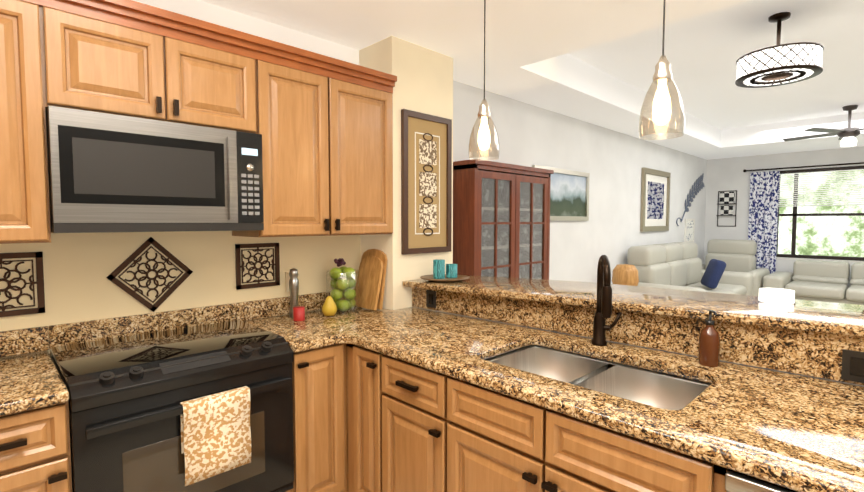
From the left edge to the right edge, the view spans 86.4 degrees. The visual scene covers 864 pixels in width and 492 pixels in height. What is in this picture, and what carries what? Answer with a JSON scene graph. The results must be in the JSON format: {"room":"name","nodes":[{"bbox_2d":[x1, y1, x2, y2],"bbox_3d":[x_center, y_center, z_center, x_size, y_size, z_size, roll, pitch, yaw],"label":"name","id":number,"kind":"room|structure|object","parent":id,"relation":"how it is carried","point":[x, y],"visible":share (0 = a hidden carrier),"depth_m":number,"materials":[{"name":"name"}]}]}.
{"room":"kitchen","nodes":[
{"label":"kitchen","id":0,"kind":"room"},
{"bbox_2d":[0,80,706,353],"bbox_3d":[1.109,-0.301,4.614,10.660,3.000,0.150,-3,4,-44],"label":"wall","id":1,"kind":"structure","parent":0,"point":[612,162],"depth_m":3.54,"materials":[{"name":"paint"}]},
{"bbox_2d":[0,252,44,316],"bbox_3d":[-1.681,0.153,1.798,0.250,0.250,0.012,-3,4,-44],"label":"medallion","id":2,"kind":"object","parent":1,"relation":"attached to","point":[38,255],"depth_m":1.84,"materials":[{"name":"brown metal"}]},
{"bbox_2d":[106,237,192,311],"bbox_3d":[-1.313,0.134,2.156,0.354,0.354,0.012,-3,4,-44],"label":"medallion","id":3,"kind":"object","parent":1,"relation":"attached to","point":[111,277],"depth_m":2.15,"materials":[{"name":"brown metal"}]},
{"bbox_2d":[0,288,354,357],"bbox_3d":[-1.471,0.395,1.992,2.854,0.140,0.048,-3,4,-44],"label":"backsplash","id":4,"kind":"structure","parent":1,"relation":"attached to","point":[24,341],"depth_m":2.12,"materials":[{"name":"stone"}]},
{"bbox_2d":[235,243,279,289],"bbox_3d":[-0.948,0.106,2.510,0.240,0.240,0.012,-3,4,-44],"label":"medallion","id":5,"kind":"object","parent":1,"relation":"attached to","point":[239,262],"depth_m":2.50,"materials":[{"name":"brown metal"}]},
{"bbox_2d":[285,272,289,291],"bbox_3d":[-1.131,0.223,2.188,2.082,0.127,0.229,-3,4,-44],"label":"outlet","id":6,"kind":"object","parent":1,"relation":"attached to","point":[287,277],"visible":0.18,"depth_m":2.63,"materials":[{"name":"beige plastic"}]},
{"bbox_2d":[532,165,589,220],"bbox_3d":[1.335,-0.520,4.694,1.070,0.520,0.030,-3,4,-44],"label":"landscape picture","id":7,"kind":"object","parent":1,"relation":"attached to","point":[569,195],"visible":0.67,"depth_m":4.78,"materials":[{"name":"green paper"}]},
{"bbox_2d":[640,167,670,231],"bbox_3d":[3.144,-0.634,6.451,0.980,0.850,0.035,-3,4,-44],"label":"framed picture","id":8,"kind":"object","parent":1,"relation":"attached to","point":[655,200],"visible":1,"depth_m":6.42,"materials":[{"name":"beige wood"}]},
{"bbox_2d":[684,219,694,241],"bbox_3d":[4.220,-0.251,7.533,0.440,0.390,0.020,-3,4,-44],"label":"sketch","id":9,"kind":"object","parent":1,"relation":"attached to","point":[689,229],"visible":0.98,"depth_m":7.52,"materials":[{"name":"white paper"}]},
{"bbox_2d":[676,173,704,225],"bbox_3d":[4.259,-0.782,7.542,1.359,0.901,0.020,-3,4,-44],"label":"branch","id":10,"kind":"object","parent":1,"relation":"attached to","point":[700,186],"visible":0.96,"depth_m":7.56,"materials":[{"name":"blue metal"}]},
{"bbox_2d":[133,0,750,94],"bbox_3d":[1.256,-1.113,0.182,4.350,0.494,6.330,-3,4,-44],"label":"ceiling","id":11,"kind":"structure","parent":0,"point":[527,42],"depth_m":2.52,"materials":[{"name":"paint"}]},
{"bbox_2d":[0,0,51,243],"bbox_3d":[-1.611,-0.440,1.600,0.387,0.860,0.348,-3,4,-44],"label":"upper cabinet","id":12,"kind":"object","parent":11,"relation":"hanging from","point":[25,74],"depth_m":1.57,"materials":[{"name":"brown wood"}]},
{"bbox_2d":[48,0,263,135],"bbox_3d":[-1.200,-0.701,1.987,0.760,0.380,0.348,-3,4,-44],"label":"upper cabinet","id":13,"kind":"object","parent":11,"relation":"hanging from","point":[102,59],"depth_m":1.82,"materials":[{"name":"brown wood"}]},
{"bbox_2d":[45,106,263,232],"bbox_3d":[-1.176,-0.285,1.984,0.752,0.438,0.413,-3,4,-44],"label":"over-the-range microwave","id":14,"kind":"object","parent":13,"relation":"attached to","point":[112,173],"visible":0.98,"depth_m":1.79,"materials":[{"name":"silver metal"}]},
{"bbox_2d":[232,48,335,236],"bbox_3d":[-0.792,-0.482,2.397,0.380,0.860,0.348,-3,4,-44],"label":"upper cabinet","id":15,"kind":"object","parent":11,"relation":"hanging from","point":[322,124],"depth_m":2.28,"materials":[{"name":"brown wood"}]},
{"bbox_2d":[332,68,394,235],"bbox_3d":[-0.500,-0.497,2.681,0.435,0.860,0.348,-3,4,-44],"label":"upper cabinet","id":16,"kind":"object","parent":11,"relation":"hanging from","point":[362,106],"depth_m":2.55,"materials":[{"name":"brown wood"}]},
{"bbox_2d":[469,0,498,159],"bbox_3d":[0.232,-0.791,2.032,0.210,0.804,0.210,-3,4,-44],"label":"pendant light","id":17,"kind":"object","parent":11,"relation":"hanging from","point":[484,132],"visible":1,"depth_m":2.03,"materials":[{"name":"clear glass"}]},
{"bbox_2d":[638,0,684,139],"bbox_3d":[0.756,-0.762,1.496,0.210,0.804,0.210,-3,4,-44],"label":"pendant light","id":18,"kind":"object","parent":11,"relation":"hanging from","point":[662,100],"visible":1,"depth_m":1.49,"materials":[{"name":"clear glass"}]},
{"bbox_2d":[435,310,863,386],"bbox_3d":[1.292,0.829,1.837,0.135,1.040,3.498,-3,4,-44],"label":"wall","id":19,"kind":"structure","parent":0,"point":[670,352],"depth_m":1.97,"materials":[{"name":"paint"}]},
{"bbox_2d":[412,288,863,384],"bbox_3d":[1.169,0.349,1.692,0.206,0.182,3.498,-3,4,-44],"label":"backsplash","id":20,"kind":"structure","parent":19,"relation":"attached to","point":[813,354],"depth_m":1.86,"materials":[{"name":"stone"}]},
{"bbox_2d":[426,290,435,307],"bbox_3d":[-0.004,0.317,2.753,0.073,0.100,0.007,3,4,42],"label":"outlet","id":21,"kind":"object","parent":20,"relation":"attached to","point":[430,295],"depth_m":2.75,"materials":[{"name":"black plastic"}]},
{"bbox_2d":[841,349,863,382],"bbox_3d":[1.372,0.390,1.499,0.054,0.101,0.007,3,4,42],"label":"outlet","id":22,"kind":"object","parent":20,"relation":"attached to","point":[852,365],"depth_m":1.50,"materials":[{"name":"black plastic"}]},
{"bbox_2d":[502,0,863,159],"bbox_3d":[4.928,-1.426,3.752,5.910,0.280,6.330,-3,4,-44],"label":"ceiling","id":23,"kind":"structure","parent":0,"point":[606,84],"depth_m":4.23,"materials":[{"name":"paint"}]},
{"bbox_2d":[735,12,823,87],"bbox_3d":[2.274,-1.307,3.020,0.462,0.398,0.462,-3,4,-44],"label":"chandelier","id":24,"kind":"object","parent":23,"relation":"hanging from","point":[778,64],"visible":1,"depth_m":2.92,"materials":[{"name":"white fabric"}]},
{"bbox_2d":[782,105,863,146],"bbox_3d":[4.889,-1.399,5.415,1.232,0.469,1.239,-3,4,-44],"label":"ceiling fan","id":25,"kind":"object","parent":23,"relation":"hanging from","point":[848,135],"visible":1,"depth_m":5.34,"materials":[{"name":"grey"}]},
{"bbox_2d":[704,146,863,287],"bbox_3d":[7.098,-0.370,5.927,0.150,3.000,6.330,-3,4,-44],"label":"wall","id":26,"kind":"structure","parent":0,"point":[727,174],"depth_m":7.72,"materials":[{"name":"paint"}]},
{"bbox_2d":[716,190,736,226],"bbox_3d":[5.038,-0.639,7.867,0.070,0.610,0.280,-3,4,-44],"label":"wall decor","id":27,"kind":"object","parent":26,"relation":"attached to","point":[726,197],"depth_m":7.87,"materials":[{"name":"black metal"}]},
{"bbox_2d":[743,162,863,171],"bbox_3d":[6.008,-1.204,6.808,0.050,0.050,2.375,-3,4,-44],"label":"curtain rod","id":28,"kind":"object","parent":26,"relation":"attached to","point":[744,170],"visible":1,"depth_m":7.08,"materials":[{"name":"brown metal"}]},
{"bbox_2d":[748,171,779,273],"bbox_3d":[5.389,-0.104,7.503,0.049,2.200,0.390,-3,4,-44],"label":"curtain","id":29,"kind":"object","parent":28,"relation":"hanging from","point":[763,210],"visible":0.56,"depth_m":7.47,"materials":[{"name":"fabric"}]},
{"bbox_2d":[776,165,863,262],"bbox_3d":[6.186,-0.470,6.857,0.151,1.420,1.780,-3,4,-44],"label":"window","id":30,"kind":"structure","parent":26,"relation":"in","point":[792,256],"depth_m":7.17,"materials":[{"name":"brown metal"}]},
{"bbox_2d":[778,169,863,206],"bbox_3d":[6.154,-0.863,6.804,0.021,0.525,1.720,-3,4,-44],"label":"window blinds","id":31,"kind":"object","parent":30,"relation":"attached to","point":[839,185],"visible":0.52,"depth_m":7.01,"materials":[{"name":"white"}]},
{"bbox_3d":[3.371,1.381,2.381,10.660,0.120,6.730,-3,4,-44],"label":"floor","id":32,"kind":"structure","parent":0,"visible":0},
{"bbox_2d":[0,401,71,491],"bbox_3d":[-1.502,0.925,1.586,0.358,0.874,0.622,-3,4,-44],"label":"base cabinet","id":33,"kind":"object","parent":32,"relation":"on","point":[35,453],"depth_m":1.42,"materials":[{"name":"brown wood"}]},
{"bbox_2d":[292,343,347,491],"bbox_3d":[-0.722,0.885,2.346,0.289,0.874,0.622,-3,4,-44],"label":"base cabinet","id":34,"kind":"object","parent":32,"relation":"on","point":[320,434],"depth_m":2.12,"materials":[{"name":"brown wood"}]},
{"bbox_2d":[50,320,293,491],"bbox_3d":[-1.064,0.738,1.932,0.762,0.671,0.630,-3,4,-44],"label":"range","id":35,"kind":"object","parent":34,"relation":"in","point":[128,395],"visible":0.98,"depth_m":1.71,"materials":[{"name":"black metal"}]},
{"bbox_2d":[180,386,250,485],"bbox_3d":[-0.815,0.714,1.746,0.240,0.301,0.041,-3,4,-44],"label":"towel","id":36,"kind":"object","parent":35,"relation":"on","point":[215,434],"visible":1,"depth_m":1.73,"materials":[{"name":"beige fabric"}]},
{"bbox_2d":[347,344,374,491],"bbox_3d":[-0.094,0.885,2.348,0.650,0.874,0.285,-3,4,-44],"label":"base cabinet","id":37,"kind":"object","parent":32,"relation":"on","point":[360,360],"depth_m":2.13,"materials":[{"name":"brown wood"}]},
{"bbox_2d":[359,36,452,310],"bbox_3d":[-0.162,0.018,3.053,0.525,2.529,0.329,-3,4,-44],"label":"column","id":38,"kind":"structure","parent":32,"relation":"on","point":[424,83],"depth_m":2.82,"materials":[{"name":"paint"}]},
{"bbox_2d":[401,109,451,254],"bbox_3d":[-0.028,-0.390,2.912,0.417,0.870,0.025,-3,4,-44],"label":"art","id":39,"kind":"object","parent":38,"relation":"attached to","point":[426,183],"visible":1,"depth_m":2.90,"materials":[{"name":"brown wood"}]},
{"bbox_2d":[403,275,863,336],"bbox_3d":[1.356,0.256,1.878,3.546,0.088,0.617,3,4,41],"label":"countertop","id":40,"kind":"structure","parent":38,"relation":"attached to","point":[828,317],"depth_m":1.95,"materials":[{"name":"stone"}]},
{"bbox_2d":[420,274,468,281],"bbox_3d":[0.079,0.199,2.830,0.304,0.018,0.304,-3,4,-44],"label":"plate","id":41,"kind":"object","parent":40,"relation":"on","point":[431,278],"visible":0.73,"depth_m":2.77,"materials":[{"name":"brown wood"}]},
{"bbox_2d":[433,259,456,278],"bbox_3d":[0.082,0.140,2.827,0.160,0.112,0.072,-2,3,-28],"label":"candles","id":42,"kind":"object","parent":41,"relation":"on","point":[439,269],"visible":1,"depth_m":2.79},
{"bbox_2d":[759,288,794,303],"bbox_3d":[1.439,0.208,1.921,0.120,0.050,0.120,-3,4,-44],"label":"lamp","id":43,"kind":"object","parent":40,"relation":"on","point":[776,295],"visible":1,"depth_m":1.88,"materials":[{"name":"white"}]},
{"bbox_2d":[375,352,438,491],"bbox_3d":[0.144,0.898,2.105,0.650,0.874,0.395,-3,4,-44],"label":"base cabinet","id":44,"kind":"object","parent":32,"relation":"on","point":[412,427],"depth_m":1.89,"materials":[{"name":"brown wood"}]},
{"bbox_2d":[453,159,553,279],"bbox_3d":[0.526,0.312,3.697,1.010,1.875,0.387,-3,4,-44],"label":"china cabinet","id":45,"kind":"object","parent":32,"relation":"on","point":[501,219],"visible":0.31,"depth_m":3.45,"materials":[{"name":"brown wood"}]},
{"bbox_2d":[439,364,702,491],"bbox_3d":[0.588,0.922,1.650,0.650,0.874,0.877,-3,4,-44],"label":"base cabinet","id":46,"kind":"object","parent":32,"relation":"on","point":[490,441],"depth_m":1.44,"materials":[{"name":"brown wood"}]},
{"bbox_2d":[627,242,752,295],"bbox_3d":[3.397,0.539,6.054,2.440,1.110,0.950,-3,4,-44],"label":"sofa","id":47,"kind":"object","parent":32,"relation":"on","point":[677,265],"visible":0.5,"depth_m":6.01,"materials":[{"name":"grey leather"}]},
{"bbox_2d":[701,259,725,288],"bbox_3d":[3.705,0.363,6.058,0.213,0.368,0.400,1,3,17],"label":"pillow","id":48,"kind":"object","parent":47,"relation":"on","point":[713,273],"visible":1,"depth_m":5.90,"materials":[{"name":"blue fabric"}]},
{"bbox_2d":[703,461,728,491],"bbox_3d":[1.114,0.951,1.112,0.650,0.874,0.630,-3,4,-44],"label":"base cabinet","id":49,"kind":"object","parent":32,"relation":"on","point":[713,474],"depth_m":1.10,"materials":[{"name":"brown wood"}]},
{"bbox_2d":[243,306,863,491],"bbox_3d":[0.697,0.473,1.467,3.889,0.040,0.974,3,4,42],"label":"countertop","id":50,"kind":"structure","parent":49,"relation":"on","point":[797,433],"depth_m":1.42,"materials":[{"name":"stone"}]},
{"bbox_2d":[289,268,298,317],"bbox_3d":[-0.766,0.258,2.554,0.054,0.272,0.054,-3,4,-44],"label":"pepper mill","id":51,"kind":"object","parent":50,"relation":"on","point":[293,283],"visible":0.85,"depth_m":2.53,"materials":[{"name":"silver metal"}]},
{"bbox_2d":[293,306,304,320],"bbox_3d":[-0.714,0.363,2.470,0.060,0.070,0.060,-3,4,-44],"label":"candle","id":52,"kind":"object","parent":50,"relation":"on","point":[298,313],"visible":1,"depth_m":2.45,"materials":[{"name":"red wax"}]},
{"bbox_2d":[322,293,336,315],"bbox_3d":[-0.575,0.328,2.576,0.084,0.130,0.084,-3,4,-44],"label":"pear","id":53,"kind":"object","parent":50,"relation":"on","point":[329,307],"visible":1,"depth_m":2.55,"materials":[{"name":"yellow food"}]},
{"bbox_2d":[326,270,358,313],"bbox_3d":[-0.527,0.265,2.725,0.190,0.240,0.190,-3,4,-44],"label":"jar","id":54,"kind":"object","parent":50,"relation":"on","point":[348,310],"visible":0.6,"depth_m":2.68,"materials":[{"name":"clear glass"}]},
{"bbox_2d":[329,258,355,310],"bbox_3d":[-0.527,0.225,2.722,0.166,0.310,0.159,-3,4,-44],"label":"apples","id":55,"kind":"object","parent":54,"relation":"in","point":[339,262],"visible":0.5,"depth_m":2.68,"materials":[{"name":"green food"}]},
{"bbox_2d":[355,249,386,309],"bbox_3d":[-0.387,0.198,2.830,0.111,0.359,0.240,-3,4,-44],"label":"cutting boards","id":56,"kind":"object","parent":50,"relation":"on","point":[372,270],"visible":0.92,"depth_m":2.79,"materials":[{"name":"brown wood"}]},
{"bbox_2d":[486,345,710,409],"bbox_3d":[0.575,0.568,1.712,0.485,0.174,0.790,-3,4,-44],"label":"sink","id":57,"kind":"object","parent":50,"relation":"in","point":[655,389],"visible":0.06,"depth_m":1.81,"materials":[{"name":"metal"}]},
{"bbox_2d":[591,255,621,345],"bbox_3d":[0.707,0.232,1.908,0.183,0.393,0.143,-3,4,-44],"label":"faucet","id":58,"kind":"object","parent":50,"relation":"on","point":[604,302],"visible":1,"depth_m":1.95,"materials":[{"name":"brown metal"}]},
{"bbox_2d":[698,310,719,366],"bbox_3d":[1.021,0.336,1.692,0.087,0.208,0.071,-3,4,-44],"label":"soap dispenser","id":59,"kind":"object","parent":50,"relation":"on","point":[709,347],"visible":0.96,"depth_m":1.68,"materials":[{"name":"orange glass"}]},
{"bbox_2d":[725,469,796,491],"bbox_3d":[1.090,0.903,1.067,0.584,0.763,0.595,-3,4,-44],"label":"dishwasher","id":60,"kind":"object","parent":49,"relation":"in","point":[735,481],"visible":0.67,"depth_m":1.03,"materials":[{"name":"silver metal"}]},
{"bbox_2d":[702,239,769,295],"bbox_3d":[4.636,0.469,7.266,0.950,1.120,1.020,-3,4,-44],"label":"chair","id":61,"kind":"object","parent":32,"relation":"on","point":[736,255],"visible":0.38,"depth_m":7.26,"materials":[{"name":"grey leather"}]},
{"bbox_2d":[763,260,863,304],"bbox_3d":[5.777,0.661,6.391,0.950,0.830,1.800,-3,4,-44],"label":"sofa","id":62,"kind":"object","parent":32,"relation":"on","point":[818,280],"depth_m":6.53,"materials":[{"name":"grey leather"}]},
{"bbox_3d":[-0.805,1.012,-0.040,0.929,0.874,3.928,-3,4,-44],"label":"base cabinet","id":63,"kind":"object","parent":32,"relation":"on","visible":0},
{"bbox_2d":[0,351,68,415],"bbox_3d":[-1.608,0.475,1.439,0.682,0.040,0.652,-3,4,-44],"label":"countertop","id":64,"kind":"structure","parent":63,"relation":"on","point":[31,381],"depth_m":1.48,"materials":[{"name":"stone"}]},
{"bbox_3d":[2.158,0.852,5.162,0.440,0.640,0.440,-3,4,-44],"label":"side table","id":65,"kind":"object","parent":32,"relation":"on","visible":0},
{"bbox_2d":[612,264,638,285],"bbox_3d":[2.158,0.367,5.136,0.280,0.329,0.280,-3,4,-44],"label":"basket","id":66,"kind":"object","parent":65,"relation":"on","point":[624,274],"visible":0.67,"depth_m":5.03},
{"label":"outside","id":67,"kind":"structure","parent":0,"visible":0},
{"bbox_2d":[778,170,863,256],"bbox_3d":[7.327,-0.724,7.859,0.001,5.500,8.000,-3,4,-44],"label":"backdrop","id":68,"kind":"structure","parent":67,"point":[831,235],"depth_m":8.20,"materials":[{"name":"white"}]}
]}

